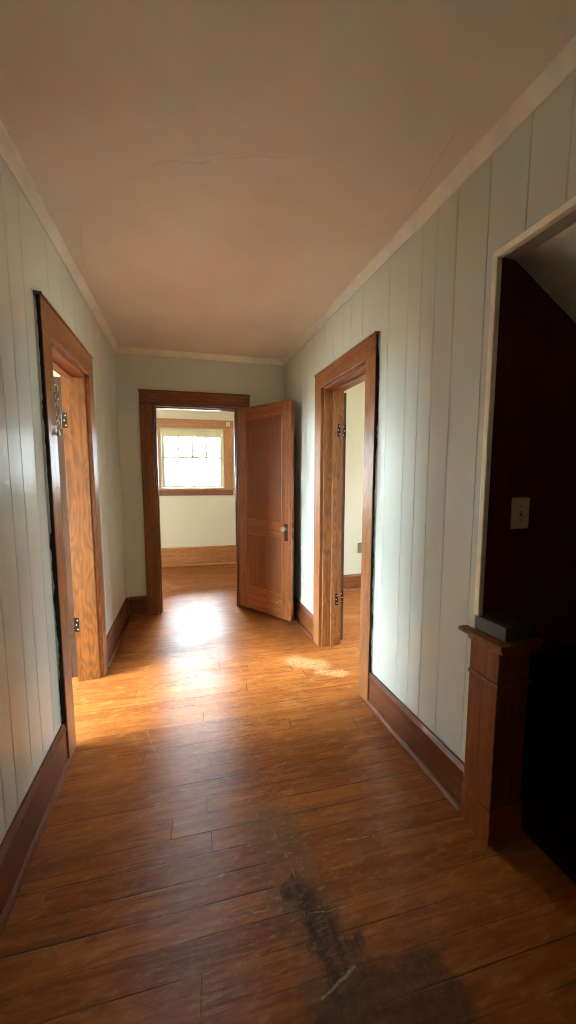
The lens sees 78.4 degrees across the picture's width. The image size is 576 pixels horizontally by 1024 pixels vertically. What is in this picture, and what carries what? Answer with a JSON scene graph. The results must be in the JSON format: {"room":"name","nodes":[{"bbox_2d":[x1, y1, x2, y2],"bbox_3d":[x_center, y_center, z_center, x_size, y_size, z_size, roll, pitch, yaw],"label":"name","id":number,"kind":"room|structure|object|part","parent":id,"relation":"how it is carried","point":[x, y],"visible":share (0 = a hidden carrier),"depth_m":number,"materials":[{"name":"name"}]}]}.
{"room":"house hallway","nodes":[
{"label":"house hallway","id":0,"kind":"room"},
{"bbox_2d":[53,370,59,376],"bbox_3d":[-3.323,-0.211,2.841,3.325,2.705,0.101,-2,6,-16],"label":"wall","id":1,"kind":"structure","parent":0,"point":[55,374],"depth_m":3.06,"materials":[{"name":"beige paint"}]},
{"bbox_2d":[0,154,125,843],"bbox_3d":[-0.705,0.072,-0.045,0.126,2.705,7.530,-2,6,-16],"label":"wall","id":2,"kind":"structure","parent":0,"point":[30,717],"depth_m":1.45,"materials":[{"name":"paint"}]},
{"bbox_2d":[0,724,71,937],"bbox_3d":[-0.364,1.403,-0.827,0.040,0.205,5.398,-2,6,-16],"label":"baseboard","id":3,"kind":"structure","parent":2,"relation":"attached to","point":[19,844],"depth_m":1.34,"materials":[{"name":"brown wood"}]},
{"bbox_2d":[0,119,118,352],"bbox_3d":[-0.628,-1.202,-0.134,0.042,0.052,7.355,-2,6,-16],"label":"crown molding","id":4,"kind":"structure","parent":2,"relation":"attached to","point":[8,151],"depth_m":1.66,"materials":[{"name":"paint"}]},
{"bbox_2d":[33,290,107,758],"bbox_3d":[-1.291,0.100,2.070,0.172,2.236,0.904,-2,6,-16],"label":"doorway","id":5,"kind":"structure","parent":2,"relation":"in","point":[77,388],"depth_m":2.30,"materials":[{"name":"brown wood"}]},
{"bbox_2d":[51,378,60,435],"bbox_3d":[-1.111,-0.500,1.693,0.019,0.260,0.045,-2,6,-16],"label":"chain","id":6,"kind":"object","parent":5,"relation":"hanging from","point":[54,386],"visible":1,"depth_m":1.70,"materials":[{"name":"metal"}]},
{"bbox_3d":[-1.112,-0.601,1.677,0.010,0.056,0.034,-2,6,-16],"label":"anchor plate","id":7,"kind":"part","parent":6,"relation":"part of","materials":[{"name":"metal"}]},
{"bbox_3d":[-1.114,-0.513,1.705,0.018,0.192,0.018,1,6,10],"label":"chain","id":8,"kind":"part","parent":6,"relation":"part of","materials":[{"name":"metal"}]},
{"bbox_3d":[-1.121,0.209,1.719,0.026,2.088,0.109,-2,6,-16],"label":"casing","id":9,"kind":"part","parent":5,"relation":"part of","materials":[{"name":"brown wood"}]},
{"bbox_2d":[53,376,77,677],"bbox_3d":[-1.647,0.117,2.662,0.116,2.050,0.694,-2,6,-23],"label":"door","id":10,"kind":"structure","parent":5,"relation":"attached to","point":[60,439],"depth_m":2.39,"materials":[{"name":"brown light orange-brown wood"}]},
{"bbox_3d":[-1.228,-0.934,1.987,0.026,0.134,0.894,-2,6,-16],"label":"head casing","id":11,"kind":"part","parent":5,"relation":"part of","materials":[{"name":"brown wood"}]},
{"bbox_3d":[-1.336,0.136,2.471,0.026,2.088,0.108,-2,6,-16],"label":"casing","id":12,"kind":"part","parent":5,"relation":"part of","materials":[{"name":"brown wood"}]},
{"bbox_2d":[106,597,129,668],"bbox_3d":[-1.490,1.019,3.114,0.037,0.205,1.039,-2,6,-16],"label":"baseboard","id":13,"kind":"structure","parent":2,"relation":"attached to","point":[114,636],"depth_m":3.02,"materials":[{"name":"brown wood"}]},
{"bbox_3d":[-1.481,1.109,3.126,0.018,0.023,1.039,-2,6,-16],"label":"shoe moulding","id":14,"kind":"part","parent":13,"relation":"part of","materials":[{"name":"brown wood"}]},
{"bbox_2d":[156,409,235,547],"bbox_3d":[-2.218,-0.456,5.544,3.510,2.670,0.160,-1,6,-13],"label":"wall","id":15,"kind":"structure","parent":0,"point":[201,520],"depth_m":5.67,"materials":[{"name":"beige paint"}]},
{"bbox_2d":[161,429,220,437],"bbox_3d":[-1.515,-1.234,5.576,0.924,0.123,0.052,-1,6,-13],"label":"roller shade","id":16,"kind":"object","parent":15,"relation":"attached to","point":[165,432],"visible":1,"depth_m":5.55,"materials":[{"name":"fabric"}]},
{"bbox_2d":[157,418,234,495],"bbox_3d":[-1.520,-0.860,5.630,1.302,1.190,0.205,-1,6,-13],"label":"window","id":17,"kind":"structure","parent":15,"relation":"attached to","point":[225,487],"depth_m":5.61,"materials":[{"name":"brown wood"}]},
{"bbox_3d":[-2.051,-0.836,5.451,0.145,0.934,0.022,-1,6,-13],"label":"casing","id":18,"kind":"part","parent":17,"relation":"part of","materials":[{"name":"brown wood"}]},
{"bbox_3d":[-1.531,-1.080,5.661,0.930,0.448,0.030,-1,6,-13],"label":"sash","id":19,"kind":"part","parent":17,"relation":"part of","materials":[{"name":"paint"}]},
{"bbox_3d":[-1.526,-0.856,5.658,0.972,0.935,0.150,-1,6,-13],"label":"frame","id":20,"kind":"part","parent":17,"relation":"part of","materials":[{"name":"paint"}]},
{"bbox_3d":[-1.524,-0.643,5.669,0.930,0.484,0.030,-1,6,-13],"label":"sash","id":21,"kind":"part","parent":17,"relation":"part of","materials":[{"name":"glass"}]},
{"bbox_3d":[-1.506,-1.380,5.521,1.282,0.135,0.026,-1,6,-13],"label":"head casing","id":22,"kind":"part","parent":17,"relation":"part of","materials":[{"name":"brown wood"}]},
{"bbox_3d":[-1.507,-0.367,5.620,1.302,0.030,0.085,-1,6,-13],"label":"sill","id":23,"kind":"part","parent":17,"relation":"part of","materials":[{"name":"brown wood"}]},
{"bbox_3d":[-0.962,-0.859,5.698,0.145,0.934,0.022,-1,6,-13],"label":"casing","id":24,"kind":"part","parent":17,"relation":"part of","materials":[{"name":"brown wood"}]},
{"bbox_2d":[161,545,235,566],"bbox_3d":[-2.173,0.730,5.568,3.260,0.305,0.038,-1,6,-13],"label":"baseboard","id":25,"kind":"structure","parent":15,"relation":"attached to","point":[225,554],"depth_m":5.73,"materials":[{"name":"brown wood"}]},
{"bbox_3d":[-2.171,0.871,5.573,3.260,0.023,0.018,-1,6,-13],"label":"shoe moulding","id":26,"kind":"part","parent":25,"relation":"part of","materials":[{"name":"brown wood"}]},
{"bbox_2d":[115,353,283,606],"bbox_3d":[-0.868,-0.297,3.740,1.760,2.705,0.130,-1,6,-13],"label":"wall","id":27,"kind":"structure","parent":0,"point":[264,383],"depth_m":3.54,"materials":[{"name":"paint"}]},
{"bbox_2d":[128,596,146,616],"bbox_3d":[-1.540,0.970,3.624,0.175,0.205,0.036,-1,6,-13],"label":"baseboard","id":28,"kind":"structure","parent":27,"relation":"attached to","point":[137,604],"depth_m":3.62,"materials":[{"name":"brown wood"}]},
{"bbox_3d":[-1.538,1.061,3.624,0.175,0.023,0.018,-1,6,-13],"label":"shoe moulding","id":29,"kind":"part","parent":28,"relation":"part of","materials":[{"name":"brown wood"}]},
{"bbox_2d":[138,389,249,614],"bbox_3d":[-0.944,-0.081,3.737,1.091,2.276,0.182,-1,6,-13],"label":"end doorway","id":30,"kind":"structure","parent":27,"relation":"in","point":[150,400],"depth_m":3.58,"materials":[{"name":"brown wood"}]},
{"bbox_3d":[-1.397,0.001,3.568,0.117,2.144,0.024,-1,6,-13],"label":"casing","id":31,"kind":"part","parent":30,"relation":"part of","materials":[{"name":"brown wood"}]},
{"bbox_3d":[-0.928,-1.135,3.565,1.079,0.116,0.024,-1,6,-13],"label":"head casing","id":32,"kind":"part","parent":30,"relation":"part of","materials":[{"name":"brown wood"}]},
{"bbox_3d":[-0.465,-0.019,3.780,0.128,2.144,0.024,-1,6,-13],"label":"casing","id":33,"kind":"part","parent":30,"relation":"part of","materials":[{"name":"brown wood"}]},
{"bbox_2d":[238,399,293,620],"bbox_3d":[-0.234,-0.005,3.530,0.731,2.086,0.160,5,7,39],"label":"door","id":34,"kind":"structure","parent":30,"relation":"attached to","point":[265,431],"depth_m":3.50,"materials":[{"name":"brown wood"}]},
{"bbox_3d":[-0.234,-0.983,3.437,0.476,0.121,0.035,5,7,39],"label":"rail","id":35,"kind":"part","parent":34,"relation":"part of","materials":[{"name":"brown wood"}]},
{"bbox_3d":[-0.235,-0.415,3.492,0.489,1.032,0.012,5,7,39],"label":"panel","id":36,"kind":"part","parent":34,"relation":"part of","materials":[{"name":"brown wood"}]},
{"bbox_3d":[-0.235,-0.415,3.492,0.477,1.020,0.030,5,7,39],"label":"panel moulding","id":37,"kind":"part","parent":34,"relation":"part of","materials":[{"name":"brown wood"}]},
{"bbox_3d":[-0.235,0.160,3.548,0.476,0.135,0.035,5,7,39],"label":"rail","id":38,"kind":"part","parent":34,"relation":"part of","materials":[{"name":"brown wood"}]},
{"bbox_3d":[-0.236,0.916,3.621,0.476,0.235,0.035,5,7,39],"label":"rail","id":39,"kind":"part","parent":34,"relation":"part of","materials":[{"name":"brown wood"}]},
{"bbox_3d":[-0.235,0.513,3.582,0.489,0.587,0.012,5,7,39],"label":"panel","id":40,"kind":"part","parent":34,"relation":"part of","materials":[{"name":"brown wood"}]},
{"bbox_3d":[-0.235,0.513,3.582,0.477,0.575,0.030,5,7,39],"label":"panel moulding","id":41,"kind":"part","parent":34,"relation":"part of","materials":[{"name":"brown wood"}]},
{"bbox_3d":[-0.018,0.194,3.350,0.042,0.165,0.003,5,7,39],"label":"knob plate","id":42,"kind":"part","parent":34,"relation":"part of","materials":[{"name":"brown metal"}]},
{"bbox_2d":[116,347,282,364],"bbox_3d":[-0.841,-1.559,3.535,1.655,0.052,0.040,-1,6,-13],"label":"crown molding","id":43,"kind":"structure","parent":27,"relation":"attached to","point":[121,350],"depth_m":3.52,"materials":[{"name":"white paint"}]},
{"bbox_2d":[0,564,575,1023],"bbox_3d":[-0.194,1.352,1.389,8.800,0.120,9.900,-2,6,-18],"label":"floor","id":44,"kind":"structure","parent":0,"point":[232,834],"depth_m":1.30,"materials":[{"name":"brown wood"}]},
{"bbox_2d":[458,612,542,846],"bbox_3d":[0.831,0.853,1.430,0.206,0.866,0.202,-2,6,-18],"label":"newel post","id":45,"kind":"object","parent":44,"relation":"on","point":[502,643],"visible":1,"depth_m":1.36,"materials":[{"name":"brown wood"}]},
{"bbox_3d":[0.832,0.641,1.391,0.174,0.016,0.141,-2,6,-18],"label":"neck moulding","id":46,"kind":"part","parent":45,"relation":"part of","materials":[{"name":"brown wood"}]},
{"bbox_2d":[0,0,575,358],"bbox_3d":[0.258,-1.305,0.141,2.553,0.100,7.650,-2,6,-18],"label":"ceiling","id":47,"kind":"structure","parent":0,"point":[215,175],"depth_m":1.27,"materials":[{"name":"paint"}]},
{"bbox_2d":[344,381,364,574],"bbox_3d":[1.492,-0.385,4.668,3.187,2.705,0.150,-2,6,-18],"label":"wall","id":48,"kind":"structure","parent":0,"point":[355,401],"depth_m":4.37,"materials":[{"name":"paint"}]},
{"bbox_2d":[343,573,360,590],"bbox_3d":[1.477,0.871,4.687,2.977,0.200,0.036,-2,6,-18],"label":"baseboard","id":49,"kind":"structure","parent":48,"relation":"attached to","point":[351,581],"depth_m":4.47,"materials":[{"name":"brown wood"}]},
{"bbox_3d":[1.480,0.960,4.687,2.977,0.023,0.018,-2,6,-18],"label":"shoe moulding","id":50,"kind":"part","parent":49,"relation":"part of","materials":[{"name":"brown wood"}]},
{"bbox_2d":[358,543,361,552],"bbox_3d":[0.925,0.454,4.481,0.084,0.132,0.010,-2,6,-18],"label":"wall outlet","id":51,"kind":"object","parent":48,"relation":"attached to","point":[359,544],"visible":0.77,"depth_m":4.47,"materials":[{"name":"beige plastic"}]},
{"bbox_2d":[284,69,575,762],"bbox_3d":[1.131,0.021,0.490,0.155,2.705,7.330,-2,6,-18],"label":"wall","id":52,"kind":"structure","parent":0,"point":[428,303],"depth_m":1.63,"materials":[{"name":"paint"}]},
{"bbox_2d":[293,595,312,639],"bbox_3d":[0.086,0.980,3.524,0.036,0.205,0.908,-2,6,-18],"label":"baseboard","id":53,"kind":"structure","parent":52,"relation":"attached to","point":[302,615],"depth_m":3.34,"materials":[{"name":"brown wood"}]},
{"bbox_3d":[0.077,1.071,3.530,0.018,0.023,0.908,-2,6,-18],"label":"shoe moulding","id":54,"kind":"part","parent":53,"relation":"part of","materials":[{"name":"brown wood"}]},
{"bbox_2d":[313,331,379,701],"bbox_3d":[0.448,0.044,2.583,0.202,2.252,0.930,-2,6,-18],"label":"doorway","id":55,"kind":"structure","parent":52,"relation":"in","point":[329,400],"depth_m":2.80,"materials":[{"name":"brown wood"}]},
{"bbox_3d":[0.251,0.074,2.939,0.026,2.124,0.129,-2,6,-18],"label":"casing","id":56,"kind":"part","parent":55,"relation":"part of","materials":[{"name":"brown wood"}]},
{"bbox_2d":[340,393,346,639],"bbox_3d":[0.412,0.041,3.270,0.099,2.085,0.694,-1,6,-12],"label":"door","id":57,"kind":"structure","parent":55,"relation":"attached to","point":[345,394],"depth_m":2.96,"materials":[{"name":"brown wood"}]},
{"bbox_3d":[0.373,-1.004,2.456,0.026,0.114,0.920,-2,6,-18],"label":"head casing","id":58,"kind":"part","parent":55,"relation":"part of","materials":[{"name":"brown wood"}]},
{"bbox_3d":[0.496,0.147,2.182,0.026,2.124,0.112,-2,6,-18],"label":"casing","id":59,"kind":"part","parent":55,"relation":"part of","materials":[{"name":"brown wood"}]},
{"bbox_2d":[366,672,463,812],"bbox_3d":[0.626,1.143,1.856,0.036,0.205,0.764,-2,6,-18],"label":"baseboard","id":60,"kind":"structure","parent":52,"relation":"attached to","point":[441,765],"depth_m":1.76,"materials":[{"name":"brown wood"}]},
{"bbox_2d":[282,35,575,364],"bbox_3d":[1.044,-1.245,0.321,0.040,0.052,7.197,-2,6,-18],"label":"crown molding","id":61,"kind":"structure","parent":52,"relation":"attached to","point":[563,65],"depth_m":1.37,"materials":[{"name":"paint"}]},
{"bbox_2d":[474,196,575,615],"bbox_3d":[0.995,-0.199,0.655,0.024,1.374,1.508,-2,6,-18],"label":"door frame","id":62,"kind":"structure","parent":52,"relation":"attached to","point":[569,206],"depth_m":1.33,"materials":[{"name":"paint"}]},
{"bbox_2d":[482,258,575,847],"bbox_3d":[2.298,1.128,2.058,3.234,5.000,0.119,-2,6,-18],"label":"wall","id":63,"kind":"structure","parent":0,"point":[530,572],"depth_m":1.45,"materials":[{"name":"brown wood"}]},
{"bbox_2d":[510,497,529,528],"bbox_3d":[0.952,0.005,1.439,0.094,0.128,0.019,-2,6,-18],"label":"light switch","id":64,"kind":"object","parent":63,"relation":"attached to","point":[519,506],"visible":1,"depth_m":1.44,"materials":[{"name":"beige plastic"}]},
{"bbox_2d":[520,644,575,815],"bbox_3d":[1.733,1.462,1.828,1.750,1.743,0.029,-2,6,-18],"label":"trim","id":65,"kind":"structure","parent":63,"relation":"attached to","point":[549,750],"depth_m":1.61,"materials":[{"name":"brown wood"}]},
{"bbox_3d":[1.733,0.625,1.747,1.750,0.060,0.029,-2,6,-18],"label":"rail","id":66,"kind":"part","parent":65,"relation":"part of","materials":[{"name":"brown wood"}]},
{"bbox_2d":[521,824,575,884],"bbox_3d":[2.343,2.325,1.334,2.540,2.037,1.500,-2,6,-18],"label":"trim","id":67,"kind":"structure","parent":63,"relation":"attached to","point":[564,858],"depth_m":1.53,"materials":[{"name":"brown wood"}]},
{"bbox_2d":[516,223,575,322],"bbox_3d":[2.545,-0.133,1.160,3.229,1.781,1.500,-2,6,-18],"label":"ceiling","id":68,"kind":"structure","parent":0,"point":[552,264],"depth_m":1.29,"materials":[{"name":"paint"}]}
]}

